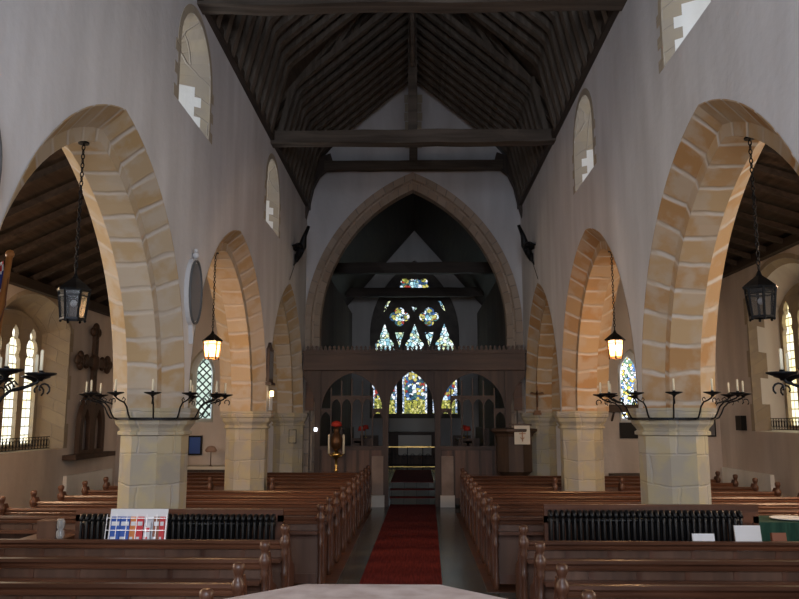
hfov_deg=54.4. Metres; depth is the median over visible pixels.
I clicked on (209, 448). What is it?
stand
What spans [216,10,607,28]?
frame
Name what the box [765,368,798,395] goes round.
hoop
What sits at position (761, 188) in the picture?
rafter
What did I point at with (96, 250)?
rafter
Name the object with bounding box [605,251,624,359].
hanging lantern
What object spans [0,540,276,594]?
pew
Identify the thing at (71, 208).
rafter
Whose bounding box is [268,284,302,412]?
arch
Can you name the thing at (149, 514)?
rack
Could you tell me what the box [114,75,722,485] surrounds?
wall
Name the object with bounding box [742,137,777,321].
hanging lantern
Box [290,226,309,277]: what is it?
figure
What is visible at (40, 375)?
cup
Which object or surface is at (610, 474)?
chest
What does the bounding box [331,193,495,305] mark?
ceiling
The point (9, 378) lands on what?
cup
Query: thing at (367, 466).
pew
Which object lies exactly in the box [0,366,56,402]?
hoop
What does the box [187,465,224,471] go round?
altar
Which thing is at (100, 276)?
rafter
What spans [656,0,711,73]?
window
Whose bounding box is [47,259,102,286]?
rafter
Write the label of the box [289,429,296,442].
frame
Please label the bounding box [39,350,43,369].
candle
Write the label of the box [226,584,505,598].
font
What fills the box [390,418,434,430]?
reredos
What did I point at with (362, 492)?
pew
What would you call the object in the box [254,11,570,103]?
frame
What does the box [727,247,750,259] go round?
rafter
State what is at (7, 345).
candle
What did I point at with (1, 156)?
memorial
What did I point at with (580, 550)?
pew
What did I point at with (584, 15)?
frame
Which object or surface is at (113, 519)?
leaflet
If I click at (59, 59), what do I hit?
wall
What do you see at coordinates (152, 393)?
cup
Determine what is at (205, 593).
pew
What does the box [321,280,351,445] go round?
wall
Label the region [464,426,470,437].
lamp
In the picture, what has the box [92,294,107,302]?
rafter
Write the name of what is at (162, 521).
leaflet
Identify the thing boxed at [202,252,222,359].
hanging lantern
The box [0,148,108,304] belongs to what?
ceiling
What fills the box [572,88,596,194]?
window
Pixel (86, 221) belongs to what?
rafter
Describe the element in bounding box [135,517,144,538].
leaflet
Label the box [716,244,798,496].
wall
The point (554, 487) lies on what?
pew
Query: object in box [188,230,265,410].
arch
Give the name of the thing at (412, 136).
roof truss
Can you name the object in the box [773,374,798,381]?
cup
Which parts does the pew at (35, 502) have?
finial post, rail, panel, finial post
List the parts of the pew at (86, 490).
finial post, rail, finial post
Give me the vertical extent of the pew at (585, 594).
1.000 m
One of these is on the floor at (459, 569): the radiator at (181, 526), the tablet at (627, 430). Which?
the radiator at (181, 526)
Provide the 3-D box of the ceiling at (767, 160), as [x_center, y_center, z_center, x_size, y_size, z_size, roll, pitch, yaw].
[5.816,-2.709,8.529,4.547,1.408,22.700,0,-9,1]
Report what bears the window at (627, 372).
in the wall at (490, 195)
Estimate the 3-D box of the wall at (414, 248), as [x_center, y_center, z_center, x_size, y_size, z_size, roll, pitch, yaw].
[0.574,1.637,29.380,6.100,8.850,0.600,0,-9,1]
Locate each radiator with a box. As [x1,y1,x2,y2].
[78,513,275,548]
[547,509,742,550]
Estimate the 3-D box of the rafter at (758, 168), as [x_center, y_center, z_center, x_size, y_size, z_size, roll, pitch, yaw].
[5.563,-2.096,12.255,3.810,1.305,0.090,0,-9,1]
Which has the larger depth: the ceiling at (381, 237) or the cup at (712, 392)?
the ceiling at (381, 237)
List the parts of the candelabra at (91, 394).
arm, arm, arm, arm, arm, arm, arm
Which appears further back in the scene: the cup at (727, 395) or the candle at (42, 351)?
the cup at (727, 395)
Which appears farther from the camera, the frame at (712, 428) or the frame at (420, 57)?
the frame at (712, 428)
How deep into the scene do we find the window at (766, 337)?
16.30 m
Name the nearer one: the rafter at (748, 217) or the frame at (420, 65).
the rafter at (748, 217)
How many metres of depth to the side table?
8.33 m
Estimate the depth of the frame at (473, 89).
17.32 m
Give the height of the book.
0.422 m
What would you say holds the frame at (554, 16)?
attached to the ceiling at (297, 69)
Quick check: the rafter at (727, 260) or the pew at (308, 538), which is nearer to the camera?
the pew at (308, 538)
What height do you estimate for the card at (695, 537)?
0.407 m
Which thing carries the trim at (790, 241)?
attached to the wall at (776, 454)
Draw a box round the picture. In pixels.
[189,437,199,453]
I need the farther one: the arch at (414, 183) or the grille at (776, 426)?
the arch at (414, 183)
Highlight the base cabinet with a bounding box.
[20,534,74,538]
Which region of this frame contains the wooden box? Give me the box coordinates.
[37,519,63,538]
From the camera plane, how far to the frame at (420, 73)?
18.61 m
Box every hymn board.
[305,382,313,410]
[514,382,522,410]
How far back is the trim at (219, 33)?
12.36 m
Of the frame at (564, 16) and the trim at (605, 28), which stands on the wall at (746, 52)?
the trim at (605, 28)
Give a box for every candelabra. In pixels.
[78,391,232,419]
[593,390,751,419]
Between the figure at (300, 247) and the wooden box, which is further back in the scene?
the figure at (300, 247)
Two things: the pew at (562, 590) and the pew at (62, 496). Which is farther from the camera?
the pew at (62, 496)
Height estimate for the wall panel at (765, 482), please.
0.900 m
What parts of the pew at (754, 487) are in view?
finial post, rail, finial post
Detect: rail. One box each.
[75,508,283,548]
[388,446,434,468]
[543,504,758,540]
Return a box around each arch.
[0,104,184,407]
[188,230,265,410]
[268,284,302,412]
[303,172,524,471]
[526,283,560,412]
[562,228,638,410]
[642,99,798,407]
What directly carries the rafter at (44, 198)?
attached to the ceiling at (66, 176)
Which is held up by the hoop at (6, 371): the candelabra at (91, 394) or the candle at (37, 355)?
the candle at (37, 355)
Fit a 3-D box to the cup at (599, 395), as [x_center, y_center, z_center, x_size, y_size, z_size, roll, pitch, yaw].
[2.385,1.142,9.206,0.184,0.065,0.184,-2,-9,16]
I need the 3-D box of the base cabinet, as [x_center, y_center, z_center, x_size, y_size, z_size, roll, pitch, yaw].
[-3.796,2.948,8.356,0.480,0.770,0.440,0,-9,1]
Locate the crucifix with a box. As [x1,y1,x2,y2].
[530,386,543,414]
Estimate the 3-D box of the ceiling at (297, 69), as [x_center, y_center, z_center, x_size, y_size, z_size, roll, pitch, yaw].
[0.170,-5.877,8.978,7.294,4.508,22.400,0,-9,1]
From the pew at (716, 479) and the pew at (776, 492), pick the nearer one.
the pew at (776, 492)
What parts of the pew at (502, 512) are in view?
finial post, panel, rail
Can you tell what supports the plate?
on the side table
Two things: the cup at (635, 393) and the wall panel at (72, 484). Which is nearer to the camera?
the cup at (635, 393)
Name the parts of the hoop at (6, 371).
arm, arm, arm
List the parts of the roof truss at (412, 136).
king post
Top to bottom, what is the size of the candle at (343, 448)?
0.440 m
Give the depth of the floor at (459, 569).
11.46 m
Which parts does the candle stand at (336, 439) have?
stem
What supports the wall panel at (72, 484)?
on the floor at (459, 569)
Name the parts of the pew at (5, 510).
finial post, rail, panel, finial post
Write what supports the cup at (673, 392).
on the candelabra at (634, 395)
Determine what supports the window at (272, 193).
in the wall at (59, 59)
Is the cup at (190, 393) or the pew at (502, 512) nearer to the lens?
the cup at (190, 393)
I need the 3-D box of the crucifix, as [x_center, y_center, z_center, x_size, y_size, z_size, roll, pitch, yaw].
[3.188,2.338,18.034,0.320,0.670,0.190,0,-9,1]
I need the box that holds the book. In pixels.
[770,533,786,540]
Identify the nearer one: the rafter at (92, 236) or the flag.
the flag
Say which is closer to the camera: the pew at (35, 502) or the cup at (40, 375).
the cup at (40, 375)
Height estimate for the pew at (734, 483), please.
1.000 m
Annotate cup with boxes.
[0,366,23,377]
[0,375,13,384]
[21,375,50,381]
[25,370,56,380]
[82,391,99,396]
[94,393,107,397]
[107,391,123,396]
[144,391,160,396]
[182,391,198,396]
[208,392,223,397]
[221,393,232,398]
[593,393,604,398]
[601,392,616,397]
[627,391,643,396]
[665,390,682,396]
[703,390,720,395]
[721,393,735,398]
[729,391,746,396]
[765,369,798,380]
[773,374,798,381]
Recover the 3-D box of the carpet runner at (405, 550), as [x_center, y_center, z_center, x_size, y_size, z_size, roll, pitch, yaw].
[0.058,3.623,10.290,1.070,0.012,16.242,0,-9,2]
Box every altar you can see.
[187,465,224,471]
[388,431,434,463]
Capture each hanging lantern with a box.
[57,141,91,323]
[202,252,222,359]
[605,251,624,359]
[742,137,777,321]
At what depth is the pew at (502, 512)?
10.25 m
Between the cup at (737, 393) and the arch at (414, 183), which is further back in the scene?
the arch at (414, 183)
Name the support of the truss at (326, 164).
attached to the ceiling at (297, 69)
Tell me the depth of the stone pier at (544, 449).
18.07 m
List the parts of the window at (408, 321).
figure pane, canopy pane, yellow pane, border pane, tracery pane, tracery pane, medallion pane, border pane, medallion pane, yellow pane, tracery pane, figure pane, canopy pane, border pane, tracery pane, medallion pane, tracery pane, canopy pane, yellow pane, figure pane, border pane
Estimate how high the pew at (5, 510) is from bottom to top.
1.000 m
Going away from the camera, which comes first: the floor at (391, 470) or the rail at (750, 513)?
the rail at (750, 513)
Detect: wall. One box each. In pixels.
[0,0,306,412]
[0,284,116,514]
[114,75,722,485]
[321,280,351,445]
[348,231,481,460]
[477,281,505,445]
[520,0,798,412]
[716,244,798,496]
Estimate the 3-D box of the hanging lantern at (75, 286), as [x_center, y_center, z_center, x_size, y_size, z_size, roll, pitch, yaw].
[-2.867,-0.630,6.935,0.313,1.681,0.273,0,-9,1]
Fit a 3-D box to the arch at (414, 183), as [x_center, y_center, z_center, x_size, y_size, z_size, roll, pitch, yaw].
[0.339,0.886,19.281,5.320,8.115,0.840,0,-9,1]
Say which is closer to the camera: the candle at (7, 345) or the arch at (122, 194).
the candle at (7, 345)
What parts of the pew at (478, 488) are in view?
finial post, rail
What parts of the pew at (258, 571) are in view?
rail, panel, frame, finial post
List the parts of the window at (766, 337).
pane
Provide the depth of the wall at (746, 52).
9.00 m
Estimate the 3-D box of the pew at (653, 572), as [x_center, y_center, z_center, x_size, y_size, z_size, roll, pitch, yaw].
[3.470,2.577,6.672,4.644,1.000,0.610,0,-9,1]
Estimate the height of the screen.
3.720 m
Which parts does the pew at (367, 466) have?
rail, finial post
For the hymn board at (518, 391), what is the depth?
18.54 m
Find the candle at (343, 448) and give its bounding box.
[342,434,344,453]
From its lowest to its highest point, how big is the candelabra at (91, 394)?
0.314 m
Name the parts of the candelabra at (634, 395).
arm, arm, arm, arm, arm, arm, arm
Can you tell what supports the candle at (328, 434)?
on the candle stand at (336, 439)
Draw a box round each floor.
[294,504,515,598]
[388,461,458,504]
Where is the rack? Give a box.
[104,509,168,538]
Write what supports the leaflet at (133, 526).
in the rack
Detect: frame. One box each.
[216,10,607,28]
[221,10,602,42]
[229,10,595,57]
[236,11,588,70]
[242,11,582,82]
[248,11,576,93]
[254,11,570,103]
[260,12,565,113]
[264,12,560,123]
[269,13,556,132]
[273,13,552,155]
[275,13,552,162]
[278,13,548,148]
[289,13,537,168]
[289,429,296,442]
[292,18,534,174]
[295,28,531,180]
[298,23,528,186]
[301,37,525,192]
[304,51,523,197]
[306,60,520,202]
[708,420,715,436]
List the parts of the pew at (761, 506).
finial post, rail, panel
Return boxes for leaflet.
[109,516,120,538]
[119,517,130,538]
[128,517,137,538]
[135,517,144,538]
[143,523,151,538]
[152,517,159,538]
[158,517,165,538]
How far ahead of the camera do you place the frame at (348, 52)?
15.62 m
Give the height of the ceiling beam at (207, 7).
2.949 m
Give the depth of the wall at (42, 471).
16.19 m
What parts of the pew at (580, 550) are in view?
finial post, frame, rail, panel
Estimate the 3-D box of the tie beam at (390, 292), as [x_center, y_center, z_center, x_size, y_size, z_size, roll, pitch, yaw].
[0.525,-0.244,27.340,4.800,0.338,0.297,0,-9,1]
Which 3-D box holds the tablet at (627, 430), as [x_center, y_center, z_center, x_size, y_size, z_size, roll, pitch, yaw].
[5.468,3.102,18.403,0.500,0.370,0.045,0,-9,1]
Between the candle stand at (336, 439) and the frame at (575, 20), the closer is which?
the frame at (575, 20)
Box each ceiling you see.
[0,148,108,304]
[271,13,550,156]
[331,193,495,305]
[724,153,798,266]
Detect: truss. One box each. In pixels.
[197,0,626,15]
[270,13,555,147]
[305,147,522,219]
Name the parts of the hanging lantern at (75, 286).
bulb, frame, chain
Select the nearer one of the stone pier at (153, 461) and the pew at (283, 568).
the pew at (283, 568)
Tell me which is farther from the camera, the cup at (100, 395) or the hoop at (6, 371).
the cup at (100, 395)
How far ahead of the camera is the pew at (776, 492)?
12.75 m
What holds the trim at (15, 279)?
attached to the wall at (42, 471)
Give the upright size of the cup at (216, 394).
0.065 m
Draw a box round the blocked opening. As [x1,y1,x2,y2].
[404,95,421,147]
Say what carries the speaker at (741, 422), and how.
attached to the wall at (776, 454)
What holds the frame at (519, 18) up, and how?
attached to the ceiling at (297, 69)
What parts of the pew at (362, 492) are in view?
rail, finial post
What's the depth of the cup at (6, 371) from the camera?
4.30 m
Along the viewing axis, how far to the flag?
6.71 m
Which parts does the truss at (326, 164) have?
king post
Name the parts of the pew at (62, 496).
finial post, rail, finial post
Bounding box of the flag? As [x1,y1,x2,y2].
[0,250,14,334]
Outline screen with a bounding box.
[302,345,525,506]
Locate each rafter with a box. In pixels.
[0,199,86,244]
[0,216,91,262]
[3,179,79,221]
[11,232,96,273]
[21,159,70,188]
[28,246,99,280]
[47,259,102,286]
[81,283,106,296]
[82,272,104,285]
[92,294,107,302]
[725,258,736,265]
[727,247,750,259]
[729,236,765,252]
[732,224,782,244]
[736,211,798,235]
[740,196,798,220]
[746,181,798,203]
[752,164,798,184]
[761,144,783,158]
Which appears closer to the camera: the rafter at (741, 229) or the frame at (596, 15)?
the frame at (596, 15)
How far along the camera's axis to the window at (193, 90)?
10.07 m
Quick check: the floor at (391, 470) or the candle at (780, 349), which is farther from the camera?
the floor at (391, 470)
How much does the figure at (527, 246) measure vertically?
1.328 m
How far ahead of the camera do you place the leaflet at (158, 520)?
7.98 m
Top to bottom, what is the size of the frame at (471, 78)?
4.147 m
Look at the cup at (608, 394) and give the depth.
8.76 m
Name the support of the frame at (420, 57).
attached to the ceiling at (297, 69)
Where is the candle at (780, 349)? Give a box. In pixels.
[779,348,783,369]
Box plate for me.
[769,515,798,519]
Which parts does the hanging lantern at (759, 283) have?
chain, frame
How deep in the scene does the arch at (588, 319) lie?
13.38 m
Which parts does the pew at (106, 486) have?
finial post, rail, finial post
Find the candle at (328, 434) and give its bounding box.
[328,434,329,453]
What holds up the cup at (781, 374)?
on the hoop at (787, 377)
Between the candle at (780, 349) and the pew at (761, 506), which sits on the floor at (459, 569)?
the pew at (761, 506)
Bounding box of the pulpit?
[490,424,536,475]
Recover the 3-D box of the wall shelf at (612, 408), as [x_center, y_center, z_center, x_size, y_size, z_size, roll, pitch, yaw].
[5.346,2.683,18.371,1.000,0.391,0.250,0,-9,1]
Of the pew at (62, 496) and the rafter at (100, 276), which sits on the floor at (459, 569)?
the pew at (62, 496)
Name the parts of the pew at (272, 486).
finial post, rail, finial post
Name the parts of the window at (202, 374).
pane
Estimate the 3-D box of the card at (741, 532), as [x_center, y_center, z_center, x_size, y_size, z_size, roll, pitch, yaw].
[3.523,2.527,7.810,0.260,0.486,0.107,0,-9,1]
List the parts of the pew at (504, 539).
finial post, rail, frame, panel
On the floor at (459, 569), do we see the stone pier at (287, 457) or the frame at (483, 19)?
the stone pier at (287, 457)
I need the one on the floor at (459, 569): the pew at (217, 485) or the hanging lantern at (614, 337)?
the pew at (217, 485)
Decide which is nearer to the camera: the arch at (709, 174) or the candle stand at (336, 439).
the arch at (709, 174)
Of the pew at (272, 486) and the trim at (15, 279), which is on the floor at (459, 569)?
the pew at (272, 486)
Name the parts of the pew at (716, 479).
finial post, rail, finial post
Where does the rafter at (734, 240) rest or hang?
attached to the ceiling at (767, 160)
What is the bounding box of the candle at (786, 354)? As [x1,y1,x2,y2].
[785,353,789,370]
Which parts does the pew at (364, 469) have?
rail, finial post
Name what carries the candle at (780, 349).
on the hoop at (787, 377)
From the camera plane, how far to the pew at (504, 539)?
9.41 m
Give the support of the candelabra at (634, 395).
on the stone pier at (673, 454)
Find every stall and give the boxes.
[342,427,378,445]
[452,427,488,445]
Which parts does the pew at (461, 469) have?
finial post, rail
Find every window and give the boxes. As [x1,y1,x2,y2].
[0,290,73,453]
[173,4,213,143]
[188,349,213,421]
[264,153,280,238]
[370,261,459,417]
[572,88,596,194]
[618,349,637,422]
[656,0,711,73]
[743,253,798,432]
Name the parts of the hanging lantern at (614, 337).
chain, frame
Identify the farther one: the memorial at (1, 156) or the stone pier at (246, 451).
the stone pier at (246, 451)
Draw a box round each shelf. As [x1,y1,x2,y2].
[62,451,115,459]
[609,405,637,420]
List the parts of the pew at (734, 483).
finial post, panel, rail, finial post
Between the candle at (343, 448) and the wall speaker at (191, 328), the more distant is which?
the candle at (343, 448)
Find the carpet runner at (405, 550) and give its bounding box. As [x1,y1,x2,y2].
[359,504,441,584]
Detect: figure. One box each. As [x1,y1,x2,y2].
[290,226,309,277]
[517,225,537,278]
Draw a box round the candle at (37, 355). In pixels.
[35,354,38,371]
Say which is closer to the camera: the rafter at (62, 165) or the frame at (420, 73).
the rafter at (62, 165)
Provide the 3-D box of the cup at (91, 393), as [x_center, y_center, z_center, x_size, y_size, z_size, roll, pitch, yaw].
[-3.408,1.048,8.583,0.184,0.065,0.184,8,-12,-43]
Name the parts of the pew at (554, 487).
finial post, rail, finial post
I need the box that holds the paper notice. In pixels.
[269,394,272,409]
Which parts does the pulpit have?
cornice, stem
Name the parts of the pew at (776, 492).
finial post, rail, finial post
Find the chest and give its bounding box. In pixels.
[609,473,639,475]
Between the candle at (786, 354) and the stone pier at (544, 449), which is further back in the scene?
the stone pier at (544, 449)
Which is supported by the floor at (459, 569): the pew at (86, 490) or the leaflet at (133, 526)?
the pew at (86, 490)
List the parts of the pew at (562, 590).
finial post, panel, rail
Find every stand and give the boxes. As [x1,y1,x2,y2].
[205,446,216,465]
[329,420,342,471]
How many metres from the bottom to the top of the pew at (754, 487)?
1.000 m
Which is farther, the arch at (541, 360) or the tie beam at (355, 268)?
the tie beam at (355, 268)
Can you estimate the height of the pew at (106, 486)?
1.000 m
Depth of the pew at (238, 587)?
5.69 m
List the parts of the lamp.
lamp shade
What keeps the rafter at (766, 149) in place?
attached to the ceiling at (767, 160)
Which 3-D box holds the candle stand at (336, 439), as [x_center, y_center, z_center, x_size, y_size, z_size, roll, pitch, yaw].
[-1.453,3.771,17.811,0.360,1.970,0.360,0,-9,1]
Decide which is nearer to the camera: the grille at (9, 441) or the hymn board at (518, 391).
the grille at (9, 441)
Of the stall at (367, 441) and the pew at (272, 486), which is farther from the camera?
the stall at (367, 441)
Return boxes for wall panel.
[63,468,112,494]
[722,467,774,490]
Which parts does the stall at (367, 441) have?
seat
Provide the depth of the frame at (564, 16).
11.99 m
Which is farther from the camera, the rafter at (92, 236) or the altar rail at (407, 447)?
the altar rail at (407, 447)
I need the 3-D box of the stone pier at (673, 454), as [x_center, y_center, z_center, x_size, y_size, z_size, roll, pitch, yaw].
[3.134,2.318,8.808,0.910,2.150,0.910,0,-9,1]
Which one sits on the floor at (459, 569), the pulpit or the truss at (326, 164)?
the pulpit
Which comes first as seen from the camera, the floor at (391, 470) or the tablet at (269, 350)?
the tablet at (269, 350)
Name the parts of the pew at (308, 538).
rail, panel, finial post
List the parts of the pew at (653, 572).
finial post, frame, rail, panel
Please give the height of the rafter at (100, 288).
1.781 m
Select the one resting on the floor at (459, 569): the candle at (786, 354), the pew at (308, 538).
the pew at (308, 538)
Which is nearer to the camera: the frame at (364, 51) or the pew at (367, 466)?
the frame at (364, 51)
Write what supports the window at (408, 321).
in the wall at (414, 248)
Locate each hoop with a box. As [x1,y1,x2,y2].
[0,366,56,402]
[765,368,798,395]
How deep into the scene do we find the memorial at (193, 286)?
9.23 m
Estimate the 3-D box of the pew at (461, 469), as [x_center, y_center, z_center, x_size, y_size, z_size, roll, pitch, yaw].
[3.785,4.021,16.219,5.044,1.000,0.610,0,-9,1]
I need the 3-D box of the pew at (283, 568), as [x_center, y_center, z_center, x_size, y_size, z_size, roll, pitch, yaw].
[-3.162,2.752,7.831,4.174,1.000,0.610,0,-9,1]
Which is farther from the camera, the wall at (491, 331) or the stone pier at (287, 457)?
the wall at (491, 331)
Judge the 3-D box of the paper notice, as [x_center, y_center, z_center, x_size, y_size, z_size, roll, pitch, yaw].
[-2.386,1.908,14.390,0.010,0.290,0.320,0,-9,1]
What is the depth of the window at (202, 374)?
19.03 m
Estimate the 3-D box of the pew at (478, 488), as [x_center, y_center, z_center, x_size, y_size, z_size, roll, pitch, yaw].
[3.695,3.385,12.018,5.044,1.000,0.610,0,-9,1]
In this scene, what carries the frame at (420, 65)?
attached to the ceiling at (297, 69)
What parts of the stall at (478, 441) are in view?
seat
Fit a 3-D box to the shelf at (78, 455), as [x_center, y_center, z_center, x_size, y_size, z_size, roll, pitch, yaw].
[-6.678,3.367,16.781,0.280,0.100,2.100,0,-9,1]
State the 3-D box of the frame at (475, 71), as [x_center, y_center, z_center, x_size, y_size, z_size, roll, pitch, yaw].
[0.283,-4.795,16.520,6.386,4.147,0.170,0,-9,1]
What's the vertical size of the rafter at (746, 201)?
1.305 m
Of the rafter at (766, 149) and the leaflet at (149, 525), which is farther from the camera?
the rafter at (766, 149)
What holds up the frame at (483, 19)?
attached to the ceiling at (297, 69)
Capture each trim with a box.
[9,272,109,316]
[197,0,310,209]
[517,11,618,208]
[722,234,798,278]
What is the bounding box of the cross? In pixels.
[62,323,115,459]
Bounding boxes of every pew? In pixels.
[0,496,334,574]
[0,504,326,583]
[0,524,294,588]
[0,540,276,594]
[0,562,246,598]
[29,490,341,562]
[57,485,347,552]
[81,481,352,543]
[103,477,213,489]
[187,465,370,511]
[187,468,367,516]
[187,471,364,522]
[187,474,360,528]
[199,588,213,598]
[269,477,356,535]
[460,468,639,516]
[462,471,720,522]
[465,474,738,528]
[468,477,557,535]
[471,481,780,543]
[475,486,798,552]
[479,491,798,562]
[484,497,798,575]
[490,504,543,589]
[515,525,798,598]
[530,541,798,598]
[554,563,798,598]
[581,589,595,598]
[618,478,758,490]
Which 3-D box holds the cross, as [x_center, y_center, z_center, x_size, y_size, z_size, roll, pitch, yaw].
[-6.678,1.968,16.993,0.280,2.930,2.100,0,-9,1]
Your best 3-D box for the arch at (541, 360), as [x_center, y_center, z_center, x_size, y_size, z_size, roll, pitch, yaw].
[3.358,0.993,16.368,0.832,2.732,4.424,0,-9,1]
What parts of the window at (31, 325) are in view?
pane, pane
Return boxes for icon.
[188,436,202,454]
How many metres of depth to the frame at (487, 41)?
15.16 m
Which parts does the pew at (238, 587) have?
frame, rail, panel, finial post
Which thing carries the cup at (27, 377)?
on the hoop at (6, 371)
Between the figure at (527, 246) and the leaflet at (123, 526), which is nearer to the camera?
the leaflet at (123, 526)
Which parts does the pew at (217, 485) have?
panel, rail, finial post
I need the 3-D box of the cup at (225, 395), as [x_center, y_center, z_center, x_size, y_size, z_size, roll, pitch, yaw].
[-2.088,1.156,9.300,0.184,0.065,0.184,2,-9,-14]
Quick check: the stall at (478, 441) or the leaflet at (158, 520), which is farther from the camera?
the stall at (478, 441)
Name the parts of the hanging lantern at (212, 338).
frame, chain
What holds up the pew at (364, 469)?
on the floor at (459, 569)
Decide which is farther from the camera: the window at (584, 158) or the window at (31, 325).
the window at (31, 325)
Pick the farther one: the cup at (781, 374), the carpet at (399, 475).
the carpet at (399, 475)
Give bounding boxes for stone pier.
[112,408,198,508]
[220,411,274,489]
[272,413,307,471]
[521,413,556,475]
[553,411,608,490]
[627,408,716,503]
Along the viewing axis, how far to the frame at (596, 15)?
10.69 m
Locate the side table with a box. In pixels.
[759,516,798,540]
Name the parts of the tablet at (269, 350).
sill, frame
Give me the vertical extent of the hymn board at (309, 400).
0.680 m
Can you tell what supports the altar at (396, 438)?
on the floor at (391, 470)
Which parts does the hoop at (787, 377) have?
arm, arm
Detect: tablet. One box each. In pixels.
[265,343,274,385]
[619,423,637,437]
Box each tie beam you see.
[333,262,492,274]
[346,287,482,297]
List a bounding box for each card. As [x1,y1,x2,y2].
[411,427,417,431]
[692,533,714,540]
[733,525,761,540]
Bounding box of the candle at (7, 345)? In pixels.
[5,344,9,365]
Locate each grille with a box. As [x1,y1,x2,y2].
[0,436,49,451]
[770,418,798,429]
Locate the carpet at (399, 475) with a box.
[389,470,434,497]
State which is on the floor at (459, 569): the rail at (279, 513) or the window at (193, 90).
the rail at (279, 513)
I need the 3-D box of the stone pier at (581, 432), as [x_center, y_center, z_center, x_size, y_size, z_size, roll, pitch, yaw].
[3.240,3.066,13.750,0.910,2.150,0.910,0,-9,1]
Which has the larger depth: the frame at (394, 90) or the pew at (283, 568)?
the frame at (394, 90)
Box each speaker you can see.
[188,325,194,343]
[735,416,746,429]
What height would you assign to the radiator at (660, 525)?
1.076 m
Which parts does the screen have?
post, dado panel, dado rail, arch panel, panel, post, arch panel, post, panel, dado rail, dado panel, arch panel, post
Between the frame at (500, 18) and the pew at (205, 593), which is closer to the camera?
the pew at (205, 593)
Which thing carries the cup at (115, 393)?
on the candelabra at (91, 394)
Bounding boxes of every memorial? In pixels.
[0,131,2,181]
[184,249,202,343]
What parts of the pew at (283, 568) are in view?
rail, frame, panel, finial post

